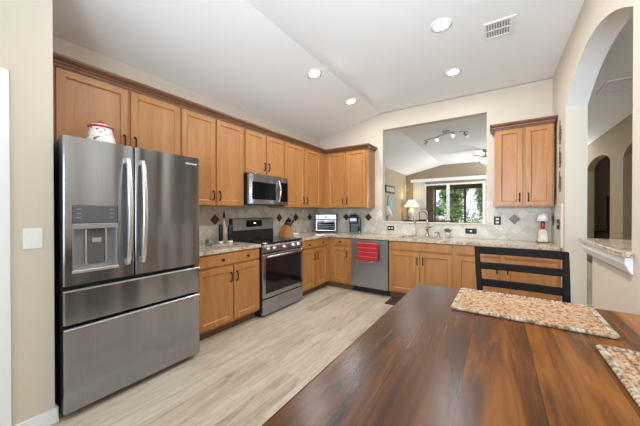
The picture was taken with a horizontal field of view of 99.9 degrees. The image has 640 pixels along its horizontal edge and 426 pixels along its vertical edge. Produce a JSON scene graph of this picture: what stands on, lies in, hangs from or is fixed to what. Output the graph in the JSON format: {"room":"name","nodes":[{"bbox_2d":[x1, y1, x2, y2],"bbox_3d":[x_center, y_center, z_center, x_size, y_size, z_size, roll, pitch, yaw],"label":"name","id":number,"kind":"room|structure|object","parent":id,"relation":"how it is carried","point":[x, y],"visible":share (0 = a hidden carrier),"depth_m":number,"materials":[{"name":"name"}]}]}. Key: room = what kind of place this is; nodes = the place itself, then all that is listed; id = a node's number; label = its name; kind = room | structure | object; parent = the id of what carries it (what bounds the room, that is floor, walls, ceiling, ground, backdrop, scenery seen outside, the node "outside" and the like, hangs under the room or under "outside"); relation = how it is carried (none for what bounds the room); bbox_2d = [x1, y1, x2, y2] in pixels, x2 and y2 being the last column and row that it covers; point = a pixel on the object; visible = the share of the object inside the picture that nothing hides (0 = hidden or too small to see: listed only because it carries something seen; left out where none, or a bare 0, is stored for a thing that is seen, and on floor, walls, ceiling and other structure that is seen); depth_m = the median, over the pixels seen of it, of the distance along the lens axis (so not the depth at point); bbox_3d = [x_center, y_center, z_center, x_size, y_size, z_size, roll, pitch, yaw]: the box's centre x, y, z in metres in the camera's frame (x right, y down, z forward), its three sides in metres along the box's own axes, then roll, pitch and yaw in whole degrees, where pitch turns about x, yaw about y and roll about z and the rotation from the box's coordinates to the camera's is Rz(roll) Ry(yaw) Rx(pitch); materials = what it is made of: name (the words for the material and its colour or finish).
{"room":"kitchen","nodes":[
{"label":"kitchen","id":0,"kind":"room"},
{"bbox_2d":[0,0,54,425],"bbox_3d":[-2.087,-0.223,1.825,0.895,3.050,0.216,0,0,33],"label":"wall","id":1,"kind":"structure","parent":0,"point":[26,26],"depth_m":1.59,"materials":[{"name":"beige paint"}]},
{"bbox_2d":[0,67,11,425],"bbox_3d":[-2.018,0.252,1.142,0.055,2.109,0.925,0,0,33],"label":"trim","id":2,"kind":"structure","parent":1,"relation":"attached to","point":[5,281],"depth_m":1.50,"materials":[{"name":"white paint"}]},
{"bbox_2d":[22,228,42,249],"bbox_3d":[-1.700,0.151,1.592,0.008,0.122,0.082,0,0,33],"label":"light switch","id":3,"kind":"object","parent":1,"relation":"attached to","point":[32,238],"visible":1,"depth_m":1.59,"materials":[{"name":"white plastic"}]},
{"bbox_2d":[15,403,58,425],"bbox_3d":[-1.717,1.258,1.622,0.077,0.090,0.197,0,0,33],"label":"baseboard","id":4,"kind":"structure","parent":1,"relation":"attached to","point":[49,417],"depth_m":1.63,"materials":[{"name":"white paint"}]},
{"bbox_2d":[53,36,406,243],"bbox_3d":[0.579,-0.177,6.553,0.150,2.900,10.614,0,0,33],"label":"wall","id":5,"kind":"structure","parent":0,"point":[60,46],"depth_m":3.26,"materials":[{"name":"beige paint"}]},
{"bbox_2d":[53,64,179,154],"bbox_3d":[-1.828,-0.797,2.407,0.382,0.590,1.019,0,0,33],"label":"upper cabinet","id":6,"kind":"object","parent":5,"relation":"attached to","point":[138,120],"visible":0.73,"depth_m":2.27,"materials":[{"name":"brown wood"}]},
{"bbox_2d":[180,106,243,206],"bbox_3d":[-1.320,-0.587,3.179,0.382,1.018,0.825,0,0,33],"label":"upper cabinet","id":7,"kind":"object","parent":5,"relation":"attached to","point":[218,145],"visible":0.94,"depth_m":3.10,"materials":[{"name":"brown wood"}]},
{"bbox_2d":[199,207,319,243],"bbox_3d":[-0.873,0.142,4.194,0.020,0.460,3.144,0,0,33],"label":"backsplash","id":8,"kind":"structure","parent":5,"relation":"attached to","point":[210,218],"depth_m":4.05,"materials":[{"name":"tile"}]},
{"bbox_2d":[244,128,283,177],"bbox_3d":[-0.880,-0.809,3.846,0.382,0.582,0.773,0,0,33],"label":"upper cabinet","id":9,"kind":"object","parent":5,"relation":"attached to","point":[263,154],"visible":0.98,"depth_m":3.71,"materials":[{"name":"brown wood"}]},
{"bbox_2d":[244,173,287,205],"bbox_3d":[-0.840,-0.310,3.823,0.474,0.408,0.769,0,0,33],"label":"microwave","id":10,"kind":"object","parent":9,"relation":"attached to","point":[259,190],"visible":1,"depth_m":3.65,"materials":[{"name":"silver metal"}]},
{"bbox_2d":[268,141,323,207],"bbox_3d":[-0.350,-0.596,4.653,0.382,1.018,1.153,0,0,33],"label":"upper cabinet","id":11,"kind":"object","parent":5,"relation":"attached to","point":[303,167],"visible":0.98,"depth_m":4.48,"materials":[{"name":"brown wood"}]},
{"bbox_2d":[385,185,394,193],"bbox_3d":[2.378,-0.798,9.115,0.033,0.250,0.950,0,0,33],"label":"picture frame","id":12,"kind":"object","parent":5,"relation":"attached to","point":[388,189],"visible":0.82,"depth_m":9.02,"materials":[{"name":"brown"}]},
{"bbox_2d":[386,186,393,191],"bbox_3d":[2.390,-0.798,9.107,0.003,0.150,0.810,0,0,33],"label":"print","id":13,"kind":"object","parent":12,"relation":"attached to","point":[388,188],"depth_m":9.06,"materials":[{"name":"grey paper"}]},
{"bbox_2d":[387,195,392,211],"bbox_3d":[2.395,-0.303,9.137,0.041,0.600,0.600,0,0,33],"label":"wall plate","id":14,"kind":"object","parent":5,"relation":"attached to","point":[390,199],"visible":0.8,"depth_m":9.08,"materials":[{"name":"teal"}]},
{"bbox_2d":[50,261,591,425],"bbox_3d":[1.752,1.349,3.943,5.400,0.120,13.700,0,0,33],"label":"floor","id":15,"kind":"structure","parent":0,"point":[242,374],"depth_m":2.23,"materials":[{"name":"beige wood"}]},
{"bbox_2d":[53,135,199,414],"bbox_3d":[-1.629,0.407,2.234,0.855,1.785,0.912,0,0,33],"label":"refrigerator","id":16,"kind":"object","parent":15,"relation":"on","point":[127,310],"visible":1,"depth_m":1.90,"materials":[{"name":"silver metal"}]},
{"bbox_2d":[86,121,115,143],"bbox_3d":[-1.620,-0.573,1.991,0.176,0.214,0.176,0,0,33],"label":"cookie jar","id":17,"kind":"object","parent":16,"relation":"on","point":[99,131],"visible":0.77,"depth_m":1.94,"materials":[{"name":"white ceramic"}]},
{"bbox_2d":[194,248,259,340],"bbox_3d":[-1.210,0.857,3.101,0.662,0.874,0.840,0,0,33],"label":"base cabinet","id":18,"kind":"object","parent":15,"relation":"on","point":[228,281],"visible":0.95,"depth_m":2.90,"materials":[{"name":"brown wood"}]},
{"bbox_2d":[199,242,260,255],"bbox_3d":[-1.221,0.399,3.088,0.634,0.038,0.872,0,0,33],"label":"countertop","id":19,"kind":"structure","parent":18,"relation":"on","point":[216,248],"depth_m":3.01,"materials":[{"name":"stone"}]},
{"bbox_2d":[205,239,211,245],"bbox_3d":[-1.294,0.344,3.129,0.076,0.070,0.076,0,0,33],"label":"glass dish","id":20,"kind":"object","parent":19,"relation":"on","point":[208,242],"visible":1,"depth_m":3.10,"materials":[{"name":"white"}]},
{"bbox_2d":[218,224,222,243],"bbox_3d":[-1.226,0.260,3.323,0.060,0.235,0.060,0,0,33],"label":"grinder","id":21,"kind":"object","parent":19,"relation":"on","point":[220,241],"visible":1,"depth_m":3.30,"materials":[{"name":"black plastic"}]},
{"bbox_2d":[223,211,226,241],"bbox_3d":[-1.248,0.177,3.498,0.064,0.400,0.063,0,0,33],"label":"oil bottle","id":22,"kind":"object","parent":19,"relation":"on","point":[224,225],"visible":0.83,"depth_m":3.48,"materials":[{"name":"beige glass"}]},
{"bbox_2d":[227,225,232,242],"bbox_3d":[-1.137,0.265,3.402,0.069,0.225,0.069,0,0,33],"label":"grinder","id":23,"kind":"object","parent":19,"relation":"on","point":[230,227],"visible":1,"depth_m":3.38,"materials":[{"name":"black plastic"}]},
{"bbox_2d":[229,218,303,316],"bbox_3d":[-0.720,0.682,3.773,0.702,1.215,0.802,0,0,33],"label":"range","id":24,"kind":"object","parent":15,"relation":"on","point":[280,258],"visible":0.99,"depth_m":3.62,"materials":[{"name":"silver metal"}]},
{"bbox_2d":[233,236,301,244],"bbox_3d":[-0.725,0.376,3.775,0.590,0.017,0.802,0,0,33],"label":"cooktop","id":25,"kind":"object","parent":24,"relation":"in","point":[263,240],"depth_m":3.73,"materials":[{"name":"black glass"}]},
{"bbox_2d":[301,237,328,295],"bbox_3d":[-0.299,0.849,4.485,0.662,0.874,0.831,0,0,33],"label":"base cabinet","id":26,"kind":"object","parent":15,"relation":"on","point":[315,255],"visible":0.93,"depth_m":4.30,"materials":[{"name":"brown wood"}]},
{"bbox_2d":[326,237,353,289],"bbox_3d":[0.244,0.846,4.959,1.030,0.874,0.662,0,0,33],"label":"base cabinet","id":27,"kind":"object","parent":15,"relation":"on","point":[339,247],"visible":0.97,"depth_m":4.56,"materials":[{"name":"brown wood"}]},
{"bbox_2d":[351,238,390,295],"bbox_3d":[0.924,0.850,4.479,0.620,0.872,0.678,0,0,33],"label":"dishwasher","id":28,"kind":"object","parent":15,"relation":"on","point":[370,277],"visible":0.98,"depth_m":4.23,"materials":[{"name":"silver metal"}]},
{"bbox_2d":[356,242,378,261],"bbox_3d":[0.738,0.612,4.199,0.363,0.305,0.047,0,0,33],"label":"dish towel","id":29,"kind":"object","parent":28,"relation":"hanging from","point":[366,251],"visible":1,"depth_m":4.18,"materials":[{"name":"red fabric"}]},
{"bbox_2d":[384,296,400,304],"bbox_3d":[1.421,1.284,3.699,0.985,0.012,0.350,0,0,33],"label":"kitchen mat","id":30,"kind":"object","parent":15,"relation":"on","point":[393,300],"visible":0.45,"depth_m":3.90,"materials":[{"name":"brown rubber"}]},
{"bbox_2d":[389,240,454,297],"bbox_3d":[1.577,0.851,4.081,0.897,0.874,0.662,0,0,33],"label":"base cabinet","id":31,"kind":"object","parent":15,"relation":"on","point":[411,264],"visible":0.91,"depth_m":3.84,"materials":[{"name":"brown wood"}]},
{"bbox_2d":[404,220,454,222],"bbox_3d":[3.992,0.760,9.888,1.700,0.985,0.400,0,0,33],"label":"console table","id":32,"kind":"object","parent":15,"relation":"on","point":[404,220],"visible":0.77,"depth_m":9.65,"materials":[{"name":"brown"}]},
{"bbox_2d":[404,200,418,219],"bbox_3d":[3.466,-0.114,10.193,0.560,0.760,0.560,0,0,33],"label":"table lamp","id":33,"kind":"object","parent":32,"relation":"on","point":[411,203],"visible":0.96,"depth_m":10.08,"materials":[{"name":"white ceramic"}]},
{"bbox_2d":[419,208,428,219],"bbox_3d":[3.823,0.050,9.900,0.340,0.435,0.038,0,0,33],"label":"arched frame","id":34,"kind":"object","parent":32,"relation":"on","point":[422,216],"visible":0.76,"depth_m":9.89,"materials":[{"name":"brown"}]},
{"bbox_2d":[433,208,445,220],"bbox_3d":[4.268,0.023,9.653,0.490,0.491,0.339,0,0,33],"label":"potted plant","id":35,"kind":"object","parent":32,"relation":"on","point":[439,216],"visible":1,"depth_m":9.61,"materials":[{"name":"green plant"}]},
{"bbox_2d":[262,283,639,425],"bbox_3d":[0.507,0.855,0.579,0.961,0.910,1.616,0,0,33],"label":"dining table","id":36,"kind":"object","parent":15,"relation":"on","point":[426,361],"visible":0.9,"depth_m":0.66,"materials":[{"name":"brown wood"}]},
{"bbox_2d":[451,288,620,338],"bbox_3d":[0.832,0.389,1.109,0.487,0.012,0.340,0,0,34],"label":"placemat","id":37,"kind":"object","parent":36,"relation":"on","point":[586,319],"visible":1,"depth_m":1.06,"materials":[{"name":"wicker"}]},
{"bbox_2d":[596,344,639,406],"bbox_3d":[0.823,0.393,0.502,0.340,0.012,0.495,0,0,33],"label":"placemat","id":38,"kind":"object","parent":36,"relation":"on","point":[625,363],"visible":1,"depth_m":0.69,"materials":[{"name":"pebble fabric"}]},
{"bbox_2d":[454,244,560,300],"bbox_3d":[2.401,0.854,3.539,1.072,0.874,0.662,0,0,33],"label":"base cabinet","id":39,"kind":"object","parent":15,"relation":"on","point":[464,255],"visible":0.27,"depth_m":3.30,"materials":[{"name":"brown wood"}]},
{"bbox_2d":[277,231,559,250],"bbox_3d":[1.110,0.394,3.913,3.623,0.038,1.433,0,0,33],"label":"countertop","id":40,"kind":"structure","parent":39,"relation":"on","point":[320,234],"depth_m":3.82,"materials":[{"name":"stone"}]},
{"bbox_2d":[280,217,293,235],"bbox_3d":[-0.536,0.223,4.395,0.112,0.298,0.250,0,0,33],"label":"knife block","id":41,"kind":"object","parent":40,"relation":"on","point":[285,230],"visible":0.98,"depth_m":4.34,"materials":[{"name":"brown wood"}]},
{"bbox_2d":[315,214,336,232],"bbox_3d":[0.118,0.192,5.151,0.418,0.351,0.280,0,0,3],"label":"toaster oven","id":42,"kind":"object","parent":40,"relation":"on","point":[323,222],"visible":1,"depth_m":5.04,"materials":[{"name":"silver metal"}]},
{"bbox_2d":[349,213,360,233],"bbox_3d":[0.634,0.187,4.868,0.207,0.361,0.287,0,0,11],"label":"coffee maker","id":43,"kind":"object","parent":40,"relation":"on","point":[354,220],"visible":1,"depth_m":4.82,"materials":[{"name":"black plastic"}]},
{"bbox_2d":[412,224,415,235],"bbox_3d":[1.541,0.276,4.397,0.068,0.191,0.069,0,0,33],"label":"soap bottle","id":44,"kind":"object","parent":40,"relation":"on","point":[414,228],"visible":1,"depth_m":4.37,"materials":[{"name":"beige plastic"}]},
{"bbox_2d":[414,210,433,236],"bbox_3d":[1.648,0.163,4.271,0.303,0.418,0.093,0,0,19],"label":"kitchen faucet","id":45,"kind":"object","parent":40,"relation":"on","point":[427,226],"visible":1,"depth_m":4.26,"materials":[{"name":"silver metal"}]},
{"bbox_2d":[443,228,451,237],"bbox_3d":[1.950,0.302,4.111,0.123,0.142,0.116,0,0,9],"label":"potted plant","id":46,"kind":"object","parent":40,"relation":"on","point":[447,231],"visible":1,"depth_m":4.09,"materials":[{"name":"green plant"}]},
{"bbox_2d":[536,213,548,242],"bbox_3d":[2.840,0.190,3.429,0.132,0.375,0.132,0,0,33],"label":"dispenser","id":47,"kind":"object","parent":40,"relation":"on","point":[542,237],"visible":1,"depth_m":3.40,"materials":[{"name":"beige ceramic"}]},
{"bbox_2d":[474,246,570,302],"bbox_3d":[0.923,0.747,1.239,0.396,1.118,0.552,0,0,33],"label":"chair","id":48,"kind":"object","parent":15,"relation":"on","point":[565,291],"visible":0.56,"depth_m":1.37,"materials":[{"name":"black paint"}]},
{"bbox_3d":[2.060,0.953,8.228,0.440,0.620,0.440,0,0,33],"label":"side table","id":49,"kind":"object","parent":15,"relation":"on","visible":0},
{"bbox_2d":[385,206,392,220],"bbox_3d":[2.060,0.213,8.223,0.330,0.860,0.330,0,0,33],"label":"table lamp","id":50,"kind":"object","parent":49,"relation":"on","point":[388,212],"visible":0.58,"depth_m":8.13,"materials":[{"name":"white fabric"}]},
{"bbox_2d":[52,0,632,174],"bbox_3d":[2.861,-1.654,3.195,7.945,0.525,13.700,0,0,33],"label":"ceiling","id":51,"kind":"structure","parent":0,"point":[255,57],"depth_m":2.88,"materials":[{"name":"white paint"}]},
{"bbox_2d":[307,68,321,78],"bbox_3d":[-0.068,-1.729,3.339,0.188,0.052,0.193,0,0,38],"label":"recessed light","id":52,"kind":"object","parent":51,"relation":"in","point":[315,73],"visible":1,"depth_m":3.33,"materials":[{"name":"white paint"}]},
{"bbox_2d":[345,98,356,104],"bbox_3d":[0.482,-1.734,4.174,0.188,0.052,0.193,0,0,38],"label":"recessed light","id":53,"kind":"object","parent":51,"relation":"in","point":[349,101],"visible":1,"depth_m":4.17,"materials":[{"name":"white paint"}]},
{"bbox_2d":[430,18,451,32],"bbox_3d":[1.135,-1.757,2.523,0.194,0.014,0.194,0,0,33],"label":"recessed light","id":54,"kind":"object","parent":51,"relation":"in","point":[440,25],"visible":1,"depth_m":2.52,"materials":[{"name":"white paint"}]},
{"bbox_2d":[423,130,468,145],"bbox_3d":[2.712,-1.655,5.844,0.910,0.255,0.201,0,0,43],"label":"track light","id":55,"kind":"object","parent":51,"relation":"attached to","point":[446,131],"visible":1,"depth_m":5.81,"materials":[{"name":"silver metal"}]},
{"bbox_2d":[445,68,461,75],"bbox_3d":[1.667,-1.763,3.372,0.194,0.014,0.194,0,0,33],"label":"recessed light","id":56,"kind":"object","parent":51,"relation":"in","point":[454,71],"visible":1,"depth_m":3.36,"materials":[{"name":"white paint"}]},
{"bbox_2d":[465,149,486,163],"bbox_3d":[4.664,-1.596,7.649,1.254,0.395,1.285,0,0,33],"label":"ceiling fan","id":57,"kind":"object","parent":51,"relation":"hanging from","point":[483,158],"visible":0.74,"depth_m":7.57,"materials":[{"name":"silver metal"}]},
{"bbox_2d":[484,14,515,40],"bbox_3d":[1.707,-1.757,2.559,0.245,0.012,0.270,0,0,33],"label":"ceiling vent","id":58,"kind":"object","parent":51,"relation":"in","point":[504,26],"visible":1,"depth_m":2.55,"materials":[{"name":"grey plastic"}]},
{"bbox_2d":[596,76,632,94],"bbox_3d":[4.193,-1.759,3.658,0.538,0.020,0.500,0,0,33],"label":"attic hatch","id":59,"kind":"object","parent":51,"relation":"in","point":[626,83],"visible":0.94,"depth_m":3.71,"materials":[{"name":"white paint"}]},
{"bbox_2d":[319,78,552,240],"bbox_3d":[1.544,-0.240,4.566,3.645,3.050,0.120,0,0,33],"label":"wall","id":60,"kind":"structure","parent":0,"point":[531,100],"depth_m":4.09,"materials":[{"name":"beige paint"}]},
{"bbox_2d":[53,51,377,153],"bbox_3d":[-0.498,-1.125,3.315,0.905,0.066,4.202,0,0,33],"label":"crown molding","id":61,"kind":"structure","parent":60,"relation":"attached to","point":[58,59],"depth_m":2.65,"materials":[{"name":"brown wood"}]},
{"bbox_2d":[324,148,374,207],"bbox_3d":[0.521,-0.598,4.935,0.870,1.018,0.382,0,0,33],"label":"upper cabinet","id":62,"kind":"object","parent":60,"relation":"attached to","point":[349,176],"visible":1,"depth_m":4.77,"materials":[{"name":"brown wood"}]},
{"bbox_2d":[382,221,485,224],"bbox_3d":[1.799,0.161,4.398,1.570,0.020,0.165,0,0,33],"label":"trim","id":63,"kind":"structure","parent":60,"relation":"attached to","point":[382,221],"depth_m":4.30,"materials":[{"name":"beige stone"}]},
{"bbox_2d":[320,201,550,241],"bbox_3d":[1.505,0.098,4.510,3.625,0.545,0.020,0,0,33],"label":"backsplash","id":64,"kind":"structure","parent":60,"relation":"attached to","point":[517,223],"depth_m":3.95,"materials":[{"name":"tile"}]},
{"bbox_2d":[465,228,476,233],"bbox_3d":[2.252,0.271,4.014,0.150,0.080,0.008,0,0,33],"label":"wall outlet","id":65,"kind":"object","parent":64,"relation":"attached to","point":[467,230],"visible":1,"depth_m":4.01,"materials":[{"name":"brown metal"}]},
{"bbox_2d":[494,217,500,224],"bbox_3d":[2.527,0.110,3.832,0.085,0.118,0.008,0,0,33],"label":"light switch","id":66,"kind":"object","parent":64,"relation":"attached to","point":[497,220],"visible":1,"depth_m":3.83,"materials":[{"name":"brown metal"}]},
{"bbox_2d":[490,115,557,206],"bbox_3d":[2.634,-0.621,3.531,0.682,1.080,0.404,0,0,33],"label":"upper cabinet","id":67,"kind":"object","parent":60,"relation":"attached to","point":[524,154],"visible":1,"depth_m":3.40,"materials":[{"name":"brown wood"}]},
{"bbox_2d":[407,156,609,238],"bbox_3d":[6.642,-0.271,8.855,7.445,3.060,0.100,0,0,33],"label":"wall","id":68,"kind":"structure","parent":0,"point":[476,168],"depth_m":9.40,"materials":[{"name":"beige paint"}]},
{"bbox_2d":[425,181,484,222],"bbox_3d":[4.922,0.072,9.942,2.010,2.360,0.080,0,0,33],"label":"door","id":69,"kind":"structure","parent":68,"relation":"in","point":[483,182],"depth_m":9.99,"materials":[{"name":"white paint"}]},
{"bbox_2d":[426,183,482,222],"bbox_3d":[4.913,0.072,9.946,1.890,2.240,0.006,0,0,33],"label":"window","id":70,"kind":"structure","parent":69,"relation":"attached to","point":[465,200],"depth_m":9.82,"materials":[{"name":"clear glass"}]},
{"bbox_2d":[410,175,486,221],"bbox_3d":[4.718,-0.048,9.968,2.640,2.520,0.160,0,0,33],"label":"vertical blinds","id":71,"kind":"object","parent":70,"relation":"attached to","point":[418,182],"visible":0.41,"depth_m":10.41,"materials":[{"name":"white paint"}]},
{"bbox_2d":[553,0,639,314],"bbox_3d":[1.184,-0.220,0.551,0.170,3.060,7.224,0,0,33],"label":"wall","id":72,"kind":"structure","parent":0,"point":[598,23],"depth_m":2.46,"materials":[{"name":"beige paint"}]},
{"bbox_2d":[551,203,562,247],"bbox_3d":[2.829,0.136,3.226,0.020,0.485,0.689,0,0,33],"label":"backsplash","id":73,"kind":"structure","parent":72,"relation":"attached to","point":[557,210],"depth_m":3.14,"materials":[{"name":"tile"}]},
{"bbox_2d":[556,219,559,229],"bbox_3d":[2.738,0.129,3.095,0.008,0.118,0.150,0,0,33],"label":"wall outlet","id":74,"kind":"object","parent":73,"relation":"attached to","point":[558,220],"visible":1,"depth_m":3.06,"materials":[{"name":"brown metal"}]},
{"bbox_2d":[559,147,560,167],"bbox_3d":[2.699,-0.627,3.020,0.016,0.240,0.103,0,0,33],"label":"wall ornament","id":75,"kind":"object","parent":72,"relation":"attached to","point":[559,147],"visible":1,"depth_m":3.03,"materials":[{"name":"brown metal"}]},
{"bbox_2d":[559,171,560,191],"bbox_3d":[2.699,-0.357,3.022,0.016,0.240,0.103,0,0,33],"label":"wall ornament","id":76,"kind":"object","parent":72,"relation":"attached to","point":[559,171],"visible":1,"depth_m":3.03,"materials":[{"name":"brown metal"}]},
{"bbox_2d":[559,120,561,144],"bbox_3d":[2.699,-0.907,3.018,0.016,0.279,0.103,0,0,33],"label":"wall ornament","id":77,"kind":"object","parent":72,"relation":"attached to","point":[560,120],"visible":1,"depth_m":3.03,"materials":[{"name":"brown metal"}]},
{"bbox_2d":[582,243,632,273],"bbox_3d":[1.938,0.280,1.746,0.180,0.085,0.865,0,0,33],"label":"trim","id":78,"kind":"structure","parent":72,"relation":"on","point":[625,264],"depth_m":1.62,"materials":[{"name":"white paint"}]},
{"bbox_2d":[579,238,633,257],"bbox_3d":[1.972,0.220,1.732,0.289,0.031,0.920,0,0,33],"label":"granite ledge","id":79,"kind":"object","parent":78,"relation":"on","point":[619,247],"visible":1,"depth_m":1.75,"materials":[{"name":"beige stone"}]},
{"bbox_2d":[587,113,632,260],"bbox_3d":[4.070,-0.232,2.408,0.150,3.060,13.500,0,0,33],"label":"wall","id":80,"kind":"structure","parent":0,"point":[616,143],"depth_m":5.39,"materials":[{"name":"beige paint"}]},
{"bbox_3d":[5.093,1.362,1.744,2.600,0.120,13.700,0,0,33],"label":"floor","id":81,"kind":"structure","parent":0,"visible":0},
{"bbox_2d":[594,230,609,237],"bbox_3d":[8.533,0.888,7.330,1.600,0.760,0.320,0,0,33],"label":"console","id":82,"kind":"object","parent":81,"relation":"on","point":[595,231],"visible":0.27,"depth_m":7.62,"materials":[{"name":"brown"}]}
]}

